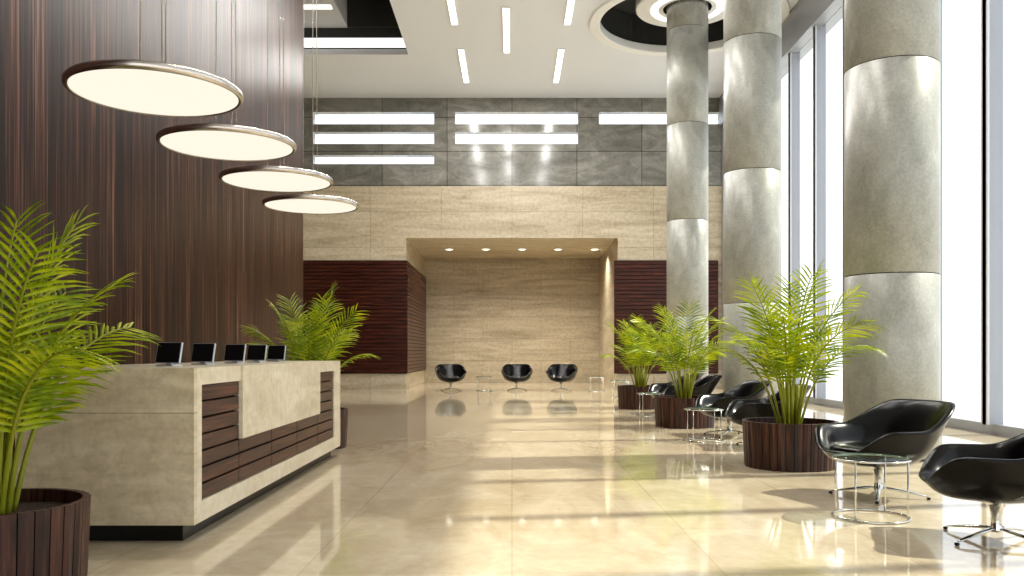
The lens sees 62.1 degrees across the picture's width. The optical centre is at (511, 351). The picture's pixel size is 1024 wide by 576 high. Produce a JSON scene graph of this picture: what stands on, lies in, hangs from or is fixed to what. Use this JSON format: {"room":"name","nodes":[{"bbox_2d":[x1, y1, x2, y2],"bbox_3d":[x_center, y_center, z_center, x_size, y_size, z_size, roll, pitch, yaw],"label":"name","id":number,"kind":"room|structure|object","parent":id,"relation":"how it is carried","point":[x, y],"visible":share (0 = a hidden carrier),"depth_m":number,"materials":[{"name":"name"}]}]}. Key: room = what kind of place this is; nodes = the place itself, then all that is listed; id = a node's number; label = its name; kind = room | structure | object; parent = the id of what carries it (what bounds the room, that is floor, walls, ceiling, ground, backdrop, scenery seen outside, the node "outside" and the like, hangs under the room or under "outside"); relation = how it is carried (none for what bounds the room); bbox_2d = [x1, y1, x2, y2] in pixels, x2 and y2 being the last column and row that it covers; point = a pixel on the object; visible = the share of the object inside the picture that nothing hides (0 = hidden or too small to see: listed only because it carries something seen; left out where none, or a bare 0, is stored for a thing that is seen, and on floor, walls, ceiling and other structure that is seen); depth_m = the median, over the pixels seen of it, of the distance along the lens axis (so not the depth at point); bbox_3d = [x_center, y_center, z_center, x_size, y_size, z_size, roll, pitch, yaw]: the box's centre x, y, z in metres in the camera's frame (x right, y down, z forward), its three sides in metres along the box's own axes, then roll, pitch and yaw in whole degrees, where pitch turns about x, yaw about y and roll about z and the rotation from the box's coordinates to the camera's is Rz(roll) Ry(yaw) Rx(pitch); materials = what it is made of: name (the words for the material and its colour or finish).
{"room":"lobby","nodes":[
{"label":"lobby","id":0,"kind":"room"},
{"bbox_2d":[0,0,302,461],"bbox_3d":[-7.000,-3.679,6.050,5.600,9.859,22.100,0,0,0],"label":"wall","id":1,"kind":"structure","parent":0,"point":[206,255],"depth_m":9.88,"materials":[{"name":"brown wood"}]},
{"bbox_2d":[407,240,424,387],"bbox_3d":[-3.740,-1.455,32.050,0.300,5.410,5.900,0,0,0],"label":"wall","id":2,"kind":"structure","parent":0,"point":[414,257],"depth_m":31.62,"materials":[{"name":"stone"}]},
{"bbox_2d":[425,258,598,381],"bbox_3d":[0.000,-1.455,35.100,7.780,5.410,0.200,0,0,0],"label":"wall","id":3,"kind":"structure","parent":0,"point":[484,315],"depth_m":35.00,"materials":[{"name":"stone"}]},
{"bbox_2d":[407,239,616,257],"bbox_3d":[0.000,-3.960,32.050,7.180,0.200,5.900,0,0,0],"label":"ceiling","id":4,"kind":"structure","parent":0,"point":[428,248],"depth_m":31.40,"materials":[{"name":"stone"}]},
{"bbox_2d":[303,98,722,388],"bbox_3d":[-0.965,-3.680,28.950,17.070,9.860,0.300,0,0,0],"label":"wall","id":5,"kind":"structure","parent":0,"point":[603,154],"depth_m":28.80,"materials":[{"name":"grey stone"}]},
{"bbox_2d":[303,260,425,373],"bbox_3d":[-6.490,-1.185,31.850,5.920,3.830,6.280,0,0,0],"label":"panel","id":6,"kind":"object","parent":5,"relation":"attached to","point":[393,292],"visible":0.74,"depth_m":28.71,"materials":[{"name":"brown wood"}]},
{"bbox_2d":[614,260,717,373],"bbox_3d":[5.210,-1.185,28.755,3.520,3.830,0.089,0,0,0],"label":"panel","id":7,"kind":"object","parent":5,"relation":"attached to","point":[639,285],"visible":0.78,"depth_m":28.71,"materials":[{"name":"brown wood"}]},
{"bbox_2d":[304,0,798,97],"bbox_3d":[-1.115,-8.690,11.900,17.370,0.160,34.400,0,0,0],"label":"ceiling","id":8,"kind":"structure","parent":0,"point":[429,65],"depth_m":25.11,"materials":[{"name":"white paint"}]},
{"bbox_2d":[62,0,242,116],"bbox_3d":[-2.400,-5.165,5.730,1.124,6.890,1.124,0,0,0],"label":"pendant light","id":9,"kind":"object","parent":8,"relation":"hanging from","point":[153,88],"visible":1,"depth_m":5.59,"materials":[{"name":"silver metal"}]},
{"bbox_2d":[156,0,296,161],"bbox_3d":[-2.400,-5.165,7.180,1.124,6.890,1.124,0,0,0],"label":"pendant light","id":10,"kind":"object","parent":8,"relation":"hanging from","point":[225,142],"visible":1,"depth_m":7.04,"materials":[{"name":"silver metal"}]},
{"bbox_2d":[219,159,332,192],"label":"pendant light","id":11,"kind":"object","parent":8,"relation":"hanging from","point":[267,178],"depth_m":8.50,"materials":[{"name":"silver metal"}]},
{"bbox_2d":[279,0,283,133],"label":"cable","id":12,"kind":"object","parent":8,"relation":"hanging from","point":[279,0],"depth_m":8.77,"materials":[{"name":"silver metal"}]},
{"bbox_2d":[262,191,358,213],"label":"pendant light","id":13,"kind":"object","parent":8,"relation":"hanging from","point":[302,203],"depth_m":9.95,"materials":[{"name":"silver metal"}]},
{"bbox_2d":[312,0,316,93],"label":"cable","id":14,"kind":"object","parent":8,"relation":"hanging from","point":[312,0],"depth_m":10.23,"materials":[{"name":"silver metal"}]},
{"bbox_2d":[303,0,405,48],"bbox_3d":[-5.950,-9.565,21.000,6.300,1.590,7.400,0,0,0],"label":"ceiling recess","id":15,"kind":"structure","parent":8,"relation":"in","point":[341,24],"depth_m":24.50,"materials":[{"name":"black paint"}]},
{"bbox_2d":[446,0,458,24],"bbox_3d":[-1.500,-8.592,20.750,0.200,0.034,3.100,0,0,0],"label":"recessed light","id":16,"kind":"object","parent":8,"relation":"in","point":[451,5],"visible":1,"depth_m":21.47,"materials":[{"name":"white plastic"}]},
{"bbox_2d":[457,48,469,82],"bbox_3d":[-1.450,-8.592,25.600,0.200,0.034,3.000,0,0,0],"label":"recessed light","id":17,"kind":"object","parent":8,"relation":"in","point":[461,51],"visible":1,"depth_m":25.36,"materials":[{"name":"white plastic"}]},
{"bbox_2d":[502,7,509,52],"bbox_3d":[-0.150,-8.592,22.800,0.200,0.034,3.200,0,0,0],"label":"recessed light","id":18,"kind":"object","parent":8,"relation":"in","point":[505,10],"visible":1,"depth_m":22.53,"materials":[{"name":"white plastic"}]},
{"bbox_2d":[553,48,564,82],"bbox_3d":[1.400,-8.592,25.600,0.200,0.034,3.000,0,0,0],"label":"recessed light","id":19,"kind":"object","parent":8,"relation":"in","point":[560,53],"visible":1,"depth_m":25.42,"materials":[{"name":"white plastic"}]},
{"bbox_2d":[563,0,574,24],"bbox_3d":[1.450,-8.592,20.750,0.200,0.034,3.100,0,0,0],"label":"recessed light","id":20,"kind":"object","parent":8,"relation":"in","point":[570,4],"visible":1,"depth_m":21.47,"materials":[{"name":"white plastic"}]},
{"bbox_2d":[589,0,789,55],"bbox_3d":[4.550,-9.055,22.050,5.080,1.010,5.080,0,0,0],"label":"coffer","id":21,"kind":"object","parent":8,"relation":"in","point":[631,26],"depth_m":23.66,"materials":[{"name":"black paint"}]},
{"bbox_2d":[87,382,1023,575],"bbox_3d":[-1.115,1.350,15.000,17.370,0.200,40.600,0,0,0],"label":"floor","id":22,"kind":"structure","parent":0,"point":[428,479],"depth_m":6.79,"materials":[{"name":"stone"}]},
{"bbox_2d":[0,200,161,575],"bbox_3d":[-2.637,0.225,4.265,1.675,2.050,1.709,0,0,-25],"label":"potted palm","id":23,"kind":"object","parent":22,"relation":"on","point":[44,531],"visible":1,"depth_m":4.14,"materials":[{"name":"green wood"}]},
{"bbox_2d":[15,361,339,540],"bbox_3d":[-2.658,0.677,7.930,1.185,1.145,4.740,0,0,0],"label":"reception desk","id":24,"kind":"object","parent":22,"relation":"on","point":[164,453],"visible":0.97,"depth_m":5.56,"materials":[{"name":"stone"}]},
{"bbox_2d":[155,342,183,365],"bbox_3d":[-2.547,0.016,6.315,0.200,0.178,0.130,0,0,12],"label":"monitor","id":25,"kind":"object","parent":24,"relation":"on","point":[170,353],"visible":0.97,"depth_m":6.30,"materials":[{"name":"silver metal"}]},
{"bbox_2d":[191,343,215,364],"bbox_3d":[-2.547,0.016,7.015,0.200,0.178,0.130,0,0,12],"label":"monitor","id":26,"kind":"object","parent":24,"relation":"on","point":[204,353],"visible":1,"depth_m":7.00,"materials":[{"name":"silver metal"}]},
{"bbox_2d":[224,344,245,363],"bbox_3d":[-2.547,0.016,7.815,0.200,0.178,0.130,0,0,12],"label":"monitor","id":27,"kind":"object","parent":24,"relation":"on","point":[235,353],"visible":0.98,"depth_m":7.80,"materials":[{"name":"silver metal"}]},
{"bbox_2d":[247,345,266,362],"bbox_3d":[-2.547,0.016,8.485,0.200,0.178,0.130,0,0,12],"label":"monitor","id":28,"kind":"object","parent":24,"relation":"on","point":[256,353],"visible":1,"depth_m":8.47,"materials":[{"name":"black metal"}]},
{"bbox_2d":[267,345,285,361],"bbox_3d":[-2.547,0.016,9.195,0.200,0.178,0.130,0,0,12],"label":"monitor","id":29,"kind":"object","parent":24,"relation":"on","point":[276,353],"visible":1,"depth_m":9.18,"materials":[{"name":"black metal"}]},
{"bbox_2d":[237,281,379,449],"bbox_3d":[-2.688,0.157,11.156,1.759,2.187,1.653,0,0,-29],"label":"potted palm","id":30,"kind":"object","parent":22,"relation":"on","point":[325,347],"visible":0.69,"depth_m":11.01,"materials":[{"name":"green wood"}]},
{"bbox_2d":[435,364,466,390],"bbox_3d":[-1.983,0.823,27.470,1.032,0.855,1.129,0,0,-10],"label":"lounge chair","id":31,"kind":"object","parent":22,"relation":"on","point":[450,373],"visible":0.99,"depth_m":27.70,"materials":[{"name":"black leather"}]},
{"bbox_2d":[501,364,532,389],"bbox_3d":[0.160,0.823,27.471,1.032,0.855,1.129,0,0,0],"label":"lounge chair","id":32,"kind":"object","parent":22,"relation":"on","point":[516,373],"visible":1,"depth_m":27.71,"materials":[{"name":"black leather"}]},
{"bbox_2d":[546,364,577,390],"bbox_3d":[1.613,0.823,27.470,1.032,0.855,1.129,0,0,10],"label":"lounge chair","id":33,"kind":"object","parent":22,"relation":"on","point":[561,373],"visible":1,"depth_m":27.71,"materials":[{"name":"black leather"}]},
{"bbox_2d":[588,377,604,390],"bbox_3d":[2.700,1.018,27.200,0.560,0.460,0.560,0,0,0],"label":"side table","id":34,"kind":"object","parent":22,"relation":"on","point":[589,377],"visible":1,"depth_m":27.24,"materials":[{"name":"clear glass"}]},
{"bbox_2d":[611,380,629,397],"bbox_3d":[3.000,1.018,23.500,0.560,0.460,0.560,0,0,0],"label":"side table","id":35,"kind":"object","parent":22,"relation":"on","point":[614,396],"visible":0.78,"depth_m":23.30,"materials":[{"name":"clear glass"}]},
{"bbox_2d":[596,313,682,409],"bbox_3d":[2.870,0.207,18.905,1.956,2.085,1.916,0,0,-36],"label":"potted palm","id":36,"kind":"object","parent":22,"relation":"on","point":[628,398],"visible":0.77,"depth_m":18.64,"materials":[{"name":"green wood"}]},
{"bbox_2d":[637,392,662,416],"bbox_3d":[2.700,1.018,16.500,0.560,0.460,0.560,0,0,0],"label":"side table","id":37,"kind":"object","parent":22,"relation":"on","point":[642,392],"visible":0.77,"depth_m":16.42,"materials":[{"name":"clear glass"}]},
{"bbox_2d":[648,374,703,412],"bbox_3d":[3.317,0.839,17.212,1.086,0.822,0.992,0,0,-10],"label":"lounge chair","id":38,"kind":"object","parent":22,"relation":"on","point":[655,387],"visible":0.23,"depth_m":17.47,"materials":[{"name":"black leather"}]},
{"bbox_2d":[627,300,742,428],"bbox_3d":[2.800,0.162,14.277,2.062,2.175,1.884,0,0,21],"label":"potted palm","id":39,"kind":"object","parent":22,"relation":"on","point":[670,412],"visible":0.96,"depth_m":14.06,"materials":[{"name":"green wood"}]},
{"bbox_2d":[667,0,707,382],"bbox_3d":[4.550,-4.153,22.050,1.060,10.806,1.060,0,0,0],"label":"round column","id":40,"kind":"structure","parent":22,"relation":"on","point":[687,20],"depth_m":21.59,"materials":[{"name":"grey"}]},
{"bbox_2d":[663,375,721,394],"bbox_3d":[3.368,0.839,15.900,1.086,0.822,0.992,0,0,0],"label":"lounge chair","id":41,"kind":"object","parent":22,"relation":"on","point":[707,384],"visible":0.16,"depth_m":15.57,"materials":[{"name":"black leather"}]},
{"bbox_2d":[684,407,724,442],"bbox_3d":[2.700,1.018,11.950,0.560,0.460,0.560,0,0,0],"label":"side table","id":42,"kind":"object","parent":22,"relation":"on","point":[687,409],"visible":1,"depth_m":11.89,"materials":[{"name":"silver metal"}]},
{"bbox_2d":[695,380,771,437],"bbox_3d":[3.317,0.839,12.712,1.086,0.822,0.992,0,0,-10],"label":"lounge chair","id":43,"kind":"object","parent":22,"relation":"on","point":[751,389],"visible":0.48,"depth_m":12.85,"materials":[{"name":"black leather"}]},
{"bbox_2d":[723,0,781,396],"bbox_3d":[4.550,-4.153,16.100,1.060,10.806,1.060,0,0,0],"label":"round column","id":44,"kind":"structure","parent":22,"relation":"on","point":[752,29],"depth_m":15.65,"materials":[{"name":"grey"}]},
{"bbox_2d":[725,384,811,443],"bbox_3d":[3.368,0.839,11.194,1.086,0.822,0.992,0,0,5],"label":"lounge chair","id":45,"kind":"object","parent":22,"relation":"on","point":[737,410],"visible":0.38,"depth_m":10.89,"materials":[{"name":"black leather"}]},
{"bbox_2d":[688,259,887,471],"bbox_3d":[3.051,0.112,9.394,2.154,2.276,1.929,0,0,-6],"label":"potted palm","id":46,"kind":"object","parent":22,"relation":"on","point":[786,443],"visible":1,"depth_m":9.05,"materials":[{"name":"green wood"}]},
{"bbox_2d":[831,453,911,524],"bbox_3d":[2.710,1.018,6.420,0.560,0.460,0.560,0,0,0],"label":"side table","id":47,"kind":"object","parent":22,"relation":"on","point":[834,457],"visible":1,"depth_m":6.35,"materials":[{"name":"silver metal"}]},
{"bbox_2d":[814,399,955,503],"bbox_3d":[3.234,0.839,7.374,1.086,0.822,0.992,0,0,-20],"label":"lounge chair","id":48,"kind":"object","parent":22,"relation":"on","point":[909,428],"visible":0.84,"depth_m":7.41,"materials":[{"name":"black leather"}]},
{"bbox_2d":[844,0,940,461],"bbox_3d":[4.550,-4.153,10.200,1.060,10.806,1.060,0,0,0],"label":"round column","id":49,"kind":"structure","parent":22,"relation":"on","point":[892,48],"depth_m":9.75,"materials":[{"name":"grey"}]},
{"bbox_2d":[918,433,1023,545],"bbox_3d":[3.283,0.847,5.627,1.064,0.805,0.972,0,0,20],"label":"lounge chair","id":50,"kind":"object","parent":22,"relation":"on","point":[990,474],"visible":1,"depth_m":5.47,"materials":[{"name":"black leather"}]},
{"bbox_2d":[599,240,616,387],"bbox_3d":[3.740,-1.455,32.050,0.300,5.410,5.900,0,0,0],"label":"wall","id":51,"kind":"structure","parent":0,"point":[606,261],"depth_m":31.95,"materials":[{"name":"stone"}]},
{"bbox_2d":[719,0,1023,437],"bbox_3d":[7.295,-3.679,11.900,0.550,9.859,33.800,0,0,0],"label":"window","id":52,"kind":"structure","parent":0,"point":[807,24],"depth_m":14.55,"materials":[{"name":"silver metal"}]},
{"label":"outside","id":53,"kind":"structure","parent":0,"visible":0},
{"bbox_2d":[784,368,1023,425],"bbox_3d":[25.000,1.555,10.000,130.000,0.190,140.000,0,0,0],"label":"paved ground","id":54,"kind":"structure","parent":53,"point":[961,386],"depth_m":32.24,"materials":[{"name":"grey"}]}
]}

